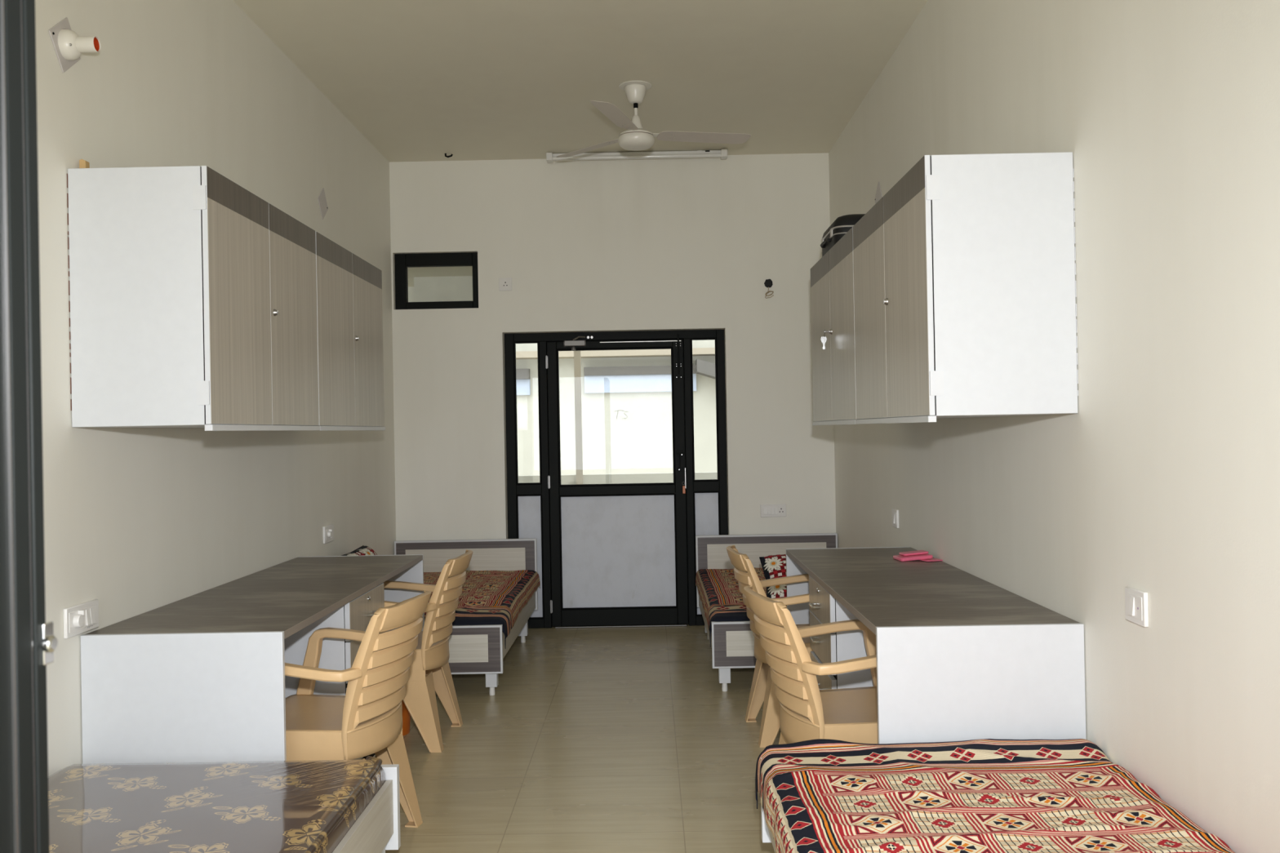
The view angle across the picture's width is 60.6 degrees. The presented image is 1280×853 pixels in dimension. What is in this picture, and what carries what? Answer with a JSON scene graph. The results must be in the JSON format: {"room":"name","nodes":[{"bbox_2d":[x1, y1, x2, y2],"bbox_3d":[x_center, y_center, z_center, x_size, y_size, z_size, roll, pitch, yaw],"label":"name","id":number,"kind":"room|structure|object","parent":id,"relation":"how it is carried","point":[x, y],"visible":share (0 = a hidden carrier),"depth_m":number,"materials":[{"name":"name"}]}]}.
{"room":"dormitory room","nodes":[
{"label":"dormitory room","id":0,"kind":"room"},
{"bbox_2d":[35,0,395,776],"bbox_3d":[-1.795,-0.206,3.711,0.200,3.190,7.793,-1,0,0],"label":"wall","id":1,"kind":"structure","parent":0,"point":[138,521],"depth_m":4.08,"materials":[{"name":"paint"}]},
{"bbox_2d":[48,17,100,72],"bbox_3d":[-1.666,-1.138,3.263,0.098,0.174,0.174,-1,0,0],"label":"holder","id":2,"kind":"object","parent":1,"relation":"attached to","point":[68,46],"visible":1,"depth_m":3.24,"materials":[{"name":"beige plastic"}]},
{"bbox_2d":[75,35,100,53],"bbox_3d":[-1.644,-1.139,3.263,0.054,0.047,0.047,-1,0,0],"label":"socket","id":3,"kind":"object","parent":2,"relation":"attached to","point":[83,44],"depth_m":3.25,"materials":[{"name":"beige plastic"}]},
{"bbox_2d":[62,599,98,639],"bbox_3d":[-1.668,0.576,3.289,0.030,0.088,0.187,-1,0,0],"label":"switchboard","id":4,"kind":"object","parent":1,"relation":"attached to","point":[79,619],"visible":1,"depth_m":3.26,"materials":[{"name":"plastic"}]},
{"bbox_2d":[85,608,91,625],"bbox_3d":[-1.667,0.576,3.311,0.007,0.048,0.022,-1,0,0],"label":"switch","id":5,"kind":"object","parent":4,"relation":"attached to","point":[88,611],"depth_m":3.31,"materials":[{"name":"plastic"}]},
{"bbox_2d":[89,607,95,624],"bbox_3d":[-1.667,0.576,3.335,0.007,0.048,0.022,-1,0,0],"label":"switch","id":6,"kind":"object","parent":4,"relation":"attached to","point":[92,610],"depth_m":3.33,"materials":[{"name":"plastic"}]},
{"bbox_2d":[66,165,319,431],"bbox_3d":[-1.481,-0.377,3.795,0.430,0.790,1.079,-1,0,0],"label":"upper cabinet","id":7,"kind":"object","parent":1,"relation":"attached to","point":[193,303],"visible":1,"depth_m":3.26,"materials":[{"name":"white laminate"}]},
{"bbox_2d":[79,159,89,168],"bbox_3d":[-1.688,-0.790,3.328,0.020,0.040,0.025,-1,0,0],"label":"wood offcut","id":8,"kind":"object","parent":7,"relation":"on","point":[82,163],"visible":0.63,"depth_m":3.32,"materials":[{"name":"beige wood"}]},
{"bbox_2d":[317,187,328,219],"bbox_3d":[-1.694,-1.192,5.855,0.006,0.175,0.175,-1,0,0],"label":"switch plate","id":9,"kind":"object","parent":1,"relation":"attached to","point":[322,197],"visible":1,"depth_m":5.85,"materials":[{"name":"white plastic"}]},
{"bbox_2d":[322,524,333,543],"bbox_3d":[-1.649,0.571,5.828,0.030,0.090,0.165,-1,0,0],"label":"switchboard","id":10,"kind":"object","parent":1,"relation":"attached to","point":[328,531],"visible":1,"depth_m":5.79,"materials":[{"name":"plastic"}]},
{"bbox_2d":[314,231,385,431],"bbox_3d":[-1.473,-0.373,4.868,0.430,0.790,1.079,-1,0,0],"label":"upper cabinet","id":11,"kind":"object","parent":1,"relation":"attached to","point":[349,317],"visible":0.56,"depth_m":4.77,"materials":[{"name":"beige laminate"}]},
{"bbox_2d":[407,266,472,286],"bbox_3d":[-2.122,-1.199,8.367,2.075,0.100,1.507,-1,0,0],"label":"ceiling","id":12,"kind":"structure","parent":0,"point":[412,272],"depth_m":8.23,"materials":[{"name":"paint"}]},
{"bbox_2d":[408,275,472,302],"bbox_3d":[-2.168,-0.733,8.316,2.165,2.090,1.607,-1,0,0],"label":"wall","id":13,"kind":"structure","parent":0,"point":[454,288],"depth_m":8.46,"materials":[{"name":"paint"}]},
{"bbox_2d":[374,624,781,852],"bbox_3d":[-0.179,1.419,3.693,3.370,0.120,7.793,-1,0,0],"label":"floor","id":14,"kind":"structure","parent":0,"point":[607,740],"depth_m":4.55,"materials":[{"name":"tile"}]},
{"bbox_2d":[80,554,424,764],"bbox_3d":[-1.346,1.004,4.310,0.638,0.758,2.055,-1,0,0],"label":"desk","id":15,"kind":"object","parent":14,"relation":"on","point":[198,677],"visible":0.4,"depth_m":3.28,"materials":[{"name":"laminate"}]},
{"bbox_2d":[284,590,431,827],"bbox_3d":[-1.015,0.966,3.605,0.629,0.816,0.582,-1,0,10],"label":"plastic chair","id":16,"kind":"object","parent":14,"relation":"on","point":[367,720],"visible":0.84,"depth_m":3.48,"materials":[{"name":"beige plastic"}]},
{"bbox_2d":[332,764,400,852],"bbox_3d":[-1.193,1.057,2.259,0.964,0.632,1.908,-1,0,0],"label":"bed","id":17,"kind":"object","parent":14,"relation":"on","point":[376,829],"visible":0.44,"depth_m":3.03,"materials":[{"name":"laminate"}]},
{"bbox_2d":[48,755,386,852],"bbox_3d":[-1.205,1.017,2.265,0.942,0.131,1.839,-1,0,0],"label":"mattress","id":18,"kind":"object","parent":17,"relation":"on","point":[265,806],"visible":0.92,"depth_m":2.77,"materials":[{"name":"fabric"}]},
{"bbox_2d":[401,700,410,735],"bbox_3d":[-1.129,1.257,4.935,0.212,0.248,0.212,-1,0,0],"label":"waste bin","id":19,"kind":"object","parent":14,"relation":"on","point":[406,714],"visible":0.04,"depth_m":4.89,"materials":[{"name":"orange plastic"}]},
{"bbox_2d":[383,550,472,752],"bbox_3d":[-1.054,0.972,4.850,0.629,0.816,0.582,-1,0,2],"label":"plastic chair","id":20,"kind":"object","parent":14,"relation":"on","point":[431,655],"visible":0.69,"depth_m":4.67,"materials":[{"name":"beige plastic"}]},
{"bbox_2d":[394,538,537,695],"bbox_3d":[-1.168,1.071,6.449,0.950,0.632,1.782,-1,0,0],"label":"bed","id":21,"kind":"object","parent":14,"relation":"on","point":[473,649],"visible":0.37,"depth_m":7.31,"materials":[{"name":"laminate"}]},
{"bbox_2d":[423,569,540,644],"bbox_3d":[-1.156,1.048,6.440,0.970,0.193,1.745,-1,0,0],"label":"bedsheet","id":22,"kind":"object","parent":21,"relation":"on","point":[487,597],"visible":0.45,"depth_m":6.24,"materials":[{"name":"multicoloured fabric"}]},
{"bbox_2d":[341,545,377,555],"bbox_3d":[-1.524,0.817,6.029,0.225,0.285,0.470,-1,0,5],"label":"pillow","id":23,"kind":"object","parent":22,"relation":"on","point":[362,550],"visible":0.18,"depth_m":6.04,"materials":[{"name":"fabric"}]},
{"bbox_2d":[695,533,837,691],"bbox_3d":[0.842,1.033,6.434,0.943,0.632,1.782,-1,0,0],"label":"bed","id":24,"kind":"object","parent":14,"relation":"on","point":[732,642],"visible":0.38,"depth_m":7.29,"materials":[{"name":"laminate"}]},
{"bbox_2d":[695,567,786,647],"bbox_3d":[0.832,1.019,6.424,0.947,0.190,1.743,-1,0,0],"label":"bedsheet","id":25,"kind":"object","parent":24,"relation":"on","point":[721,597],"visible":0.29,"depth_m":6.14,"materials":[{"name":"multicoloured fabric"}]},
{"bbox_2d":[759,554,786,598],"bbox_3d":[0.965,0.812,5.840,0.621,0.251,0.296,-1,0,-2],"label":"pillow","id":26,"kind":"object","parent":25,"relation":"on","point":[773,566],"visible":0.1,"depth_m":5.83,"materials":[{"name":"fabric"}]},
{"bbox_2d":[760,757,775,852],"bbox_3d":[0.808,1.019,2.179,0.945,0.632,1.878,-1,0,0],"label":"bed","id":27,"kind":"object","parent":14,"relation":"on","point":[766,837],"visible":0.13,"depth_m":3.09,"materials":[{"name":"laminate"}]},
{"bbox_2d":[755,738,1235,852],"bbox_3d":[0.802,0.988,2.222,0.962,0.207,1.877,-1,0,0],"label":"bedsheet","id":28,"kind":"object","parent":27,"relation":"on","point":[821,795],"visible":1,"depth_m":2.67,"materials":[{"name":"multicoloured fabric"}]},
{"bbox_2d":[726,545,813,747],"bbox_3d":[0.705,0.938,4.834,0.629,0.816,0.582,-1,0,-3],"label":"plastic chair","id":29,"kind":"object","parent":14,"relation":"on","point":[762,687],"visible":0.34,"depth_m":4.71,"materials":[{"name":"beige plastic"}]},
{"bbox_2d":[743,585,878,744],"bbox_3d":[0.668,0.935,3.570,0.629,0.816,0.582,-1,0,-9],"label":"plastic chair","id":30,"kind":"object","parent":14,"relation":"on","point":[807,713],"visible":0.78,"depth_m":3.42,"materials":[{"name":"beige plastic"}]},
{"bbox_2d":[786,546,1085,743],"bbox_3d":[0.985,0.960,4.220,0.627,0.758,2.105,-1,0,0],"label":"desk","id":31,"kind":"object","parent":14,"relation":"on","point":[962,655],"visible":0.62,"depth_m":3.17,"materials":[{"name":"laminate"}]},
{"bbox_2d":[893,550,942,561],"bbox_3d":[1.207,0.562,4.748,0.182,0.034,0.153,-1,0,-8],"label":"case","id":32,"kind":"object","parent":31,"relation":"on","point":[922,555],"visible":1,"depth_m":4.73,"materials":[{"name":"pink plastic"}]},
{"bbox_2d":[573,351,582,484],"bbox_3d":[-0.508,-0.217,8.995,0.055,3.200,0.020,-1,0,0],"label":"pillar","id":33,"kind":"structure","parent":0,"point":[577,363],"depth_m":8.98,"materials":[{"name":"white paint"}]},
{"bbox_2d":[233,0,928,161],"bbox_3d":[-0.242,-1.905,3.705,3.370,0.150,7.793,-1,0,0],"label":"ceiling","id":34,"kind":"structure","parent":0,"point":[420,80],"depth_m":5.53,"materials":[{"name":"paint"}]},
{"bbox_2d":[546,148,727,163],"bbox_3d":[-0.021,-1.793,7.249,1.195,0.056,0.085,-1,0,0],"label":"tube light","id":35,"kind":"object","parent":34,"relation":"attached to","point":[722,153],"visible":0.98,"depth_m":7.22,"materials":[{"name":"white plastic"}]},
{"bbox_2d":[555,80,751,157],"bbox_3d":[0.058,-1.659,5.799,1.088,0.338,1.090,-1,0,0],"label":"ceiling fan","id":36,"kind":"object","parent":34,"relation":"hanging from","point":[636,138],"visible":1,"depth_m":5.84,"materials":[{"name":"beige plastic"}]},
{"bbox_2d":[389,152,835,541],"bbox_3d":[-0.181,-0.223,7.495,2.970,3.190,0.200,-1,0,0],"label":"wall","id":37,"kind":"structure","parent":0,"point":[658,244],"depth_m":7.40,"materials":[{"name":"paint"}]},
{"bbox_2d":[394,252,478,309],"bbox_3d":[-1.381,-0.988,7.485,0.574,0.385,0.065,-1,0,0],"label":"window","id":38,"kind":"structure","parent":37,"relation":"in","point":[402,261],"depth_m":7.45,"materials":[{"name":"black metal"}]},
{"bbox_2d":[498,277,511,290],"bbox_3d":[-0.909,-0.961,7.396,0.087,0.088,0.014,-1,0,0],"label":"power socket","id":39,"kind":"object","parent":37,"relation":"attached to","point":[504,283],"visible":1,"depth_m":7.39,"materials":[{"name":"plastic"}]},
{"bbox_2d":[504,329,728,628],"bbox_3d":[-0.158,0.360,7.489,1.507,2.022,0.128,-1,0,0],"label":"door","id":40,"kind":"structure","parent":37,"relation":"in","point":[608,555],"depth_m":7.50,"materials":[{"name":"black metal"}]},
{"bbox_2d":[682,485,685,493],"bbox_3d":[0.300,0.431,7.468,0.018,0.053,0.005,-1,0,0],"label":"tag","id":41,"kind":"object","parent":40,"relation":"hanging from","point":[683,486],"visible":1,"depth_m":7.46,"materials":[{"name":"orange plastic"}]},
{"bbox_2d":[764,279,773,298],"bbox_3d":[0.869,-0.929,7.378,0.063,0.134,0.022,-1,0,0],"label":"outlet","id":42,"kind":"object","parent":37,"relation":"attached to","point":[768,282],"visible":1,"depth_m":7.38,"materials":[{"name":"black plastic"}]},
{"bbox_2d":[760,503,786,517],"bbox_3d":[0.898,0.566,7.374,0.173,0.086,0.019,-1,0,0],"label":"switchboard","id":43,"kind":"object","parent":37,"relation":"attached to","point":[766,510],"visible":1,"depth_m":7.37,"materials":[{"name":"plastic"}]},
{"bbox_2d":[764,507,767,514],"bbox_3d":[0.845,0.567,7.368,0.022,0.046,0.007,-1,0,0],"label":"switch","id":44,"kind":"object","parent":43,"relation":"attached to","point":[765,508],"depth_m":7.37,"materials":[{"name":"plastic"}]},
{"bbox_2d":[767,506,770,514],"bbox_3d":[0.869,0.567,7.368,0.022,0.046,0.007,-1,0,0],"label":"switch","id":45,"kind":"object","parent":43,"relation":"attached to","point":[768,508],"depth_m":7.37,"materials":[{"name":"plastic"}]},
{"bbox_2d":[770,506,774,514],"bbox_3d":[0.893,0.566,7.368,0.022,0.046,0.007,-1,0,0],"label":"switch","id":46,"kind":"object","parent":43,"relation":"attached to","point":[772,508],"depth_m":7.37,"materials":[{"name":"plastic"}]},
{"bbox_2d":[774,506,777,514],"bbox_3d":[0.917,0.566,7.368,0.022,0.046,0.007,-1,0,0],"label":"switch","id":47,"kind":"object","parent":43,"relation":"attached to","point":[775,508],"depth_m":7.37,"materials":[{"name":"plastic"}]},
{"bbox_2d":[518,471,717,484],"bbox_3d":[0.085,0.880,9.057,10.000,0.985,0.120,-1,0,0],"label":"wall","id":48,"kind":"structure","parent":0,"point":[654,477],"depth_m":9.00,"materials":[{"name":"white paint"}]},
{"bbox_2d":[828,0,1279,852],"bbox_3d":[1.375,-0.266,3.687,0.200,3.190,7.793,-1,0,0],"label":"wall","id":49,"kind":"structure","parent":0,"point":[1163,482],"depth_m":2.78,"materials":[{"name":"paint"}]},
{"bbox_2d":[874,181,882,203],"bbox_3d":[1.269,-1.216,5.835,0.006,0.175,0.175,-1,0,0],"label":"switch plate","id":50,"kind":"object","parent":49,"relation":"attached to","point":[878,196],"visible":0.78,"depth_m":5.83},
{"bbox_2d":[810,226,948,425],"bbox_3d":[1.058,-0.400,4.872,0.445,0.778,1.133,-1,0,0],"label":"upper cabinet","id":51,"kind":"object","parent":49,"relation":"attached to","point":[832,277],"visible":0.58,"depth_m":4.77,"materials":[{"name":"grey laminate"}]},
{"bbox_2d":[820,329,829,349],"bbox_3d":[0.822,-0.385,4.838,0.048,0.087,0.020,-1,0,0],"label":"key","id":52,"kind":"object","parent":51,"relation":"in","point":[824,339],"visible":1,"depth_m":4.84,"materials":[{"name":"metal"}]},
{"bbox_2d":[820,213,865,257],"bbox_3d":[1.059,-0.885,5.196,0.388,0.190,0.458,-1,0,0],"label":"suitcase","id":53,"kind":"object","parent":51,"relation":"on","point":[842,224],"visible":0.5,"depth_m":5.01,"materials":[{"name":"black fabric"}]},
{"bbox_2d":[892,508,898,528],"bbox_3d":[1.292,0.466,5.559,0.019,0.093,0.110,-1,0,0],"label":"switchboard","id":54,"kind":"object","parent":49,"relation":"attached to","point":[895,512],"visible":1,"depth_m":5.53,"materials":[{"name":"plastic"}]},
{"bbox_2d":[853,151,1078,424],"bbox_3d":[1.049,-0.403,3.745,0.445,0.778,1.133,-1,0,0],"label":"upper cabinet","id":55,"kind":"object","parent":49,"relation":"attached to","point":[965,288],"visible":1,"depth_m":3.18,"materials":[{"name":"white laminate"}]},
{"bbox_2d":[1124,586,1148,627],"bbox_3d":[1.272,0.462,2.814,0.019,0.088,0.114,-1,0,0],"label":"switchboard","id":56,"kind":"object","parent":49,"relation":"attached to","point":[1136,603],"visible":1,"depth_m":2.80,"materials":[{"name":"plastic"}]},
{"bbox_2d":[1128,595,1134,616],"bbox_3d":[1.265,0.463,2.821,0.007,0.048,0.024,-1,0,0],"label":"switch","id":57,"kind":"object","parent":56,"relation":"attached to","point":[1131,598],"depth_m":2.82,"materials":[{"name":"plastic"}]},
{"bbox_3d":[-0.239,-0.249,-0.097,2.970,3.190,0.200,-1,0,0],"label":"wall","id":58,"kind":"structure","parent":0,"visible":0},
{"bbox_2d":[0,0,57,852],"bbox_3d":[-0.523,0.334,0.471,0.052,2.020,0.936,-1,0,0],"label":"door","id":59,"kind":"structure","parent":58,"relation":"in","point":[28,642],"depth_m":0.90,"materials":[{"name":"black metal"}]},
{"label":"outside","id":60,"kind":"structure","parent":0,"visible":0},
{"bbox_2d":[515,339,717,475],"bbox_3d":[0.085,-1.111,13.954,18.000,7.000,0.700,-1,0,0],"label":"wall","id":61,"kind":"structure","parent":60,"point":[637,384],"depth_m":14.00,"materials":[{"name":"white paint"}]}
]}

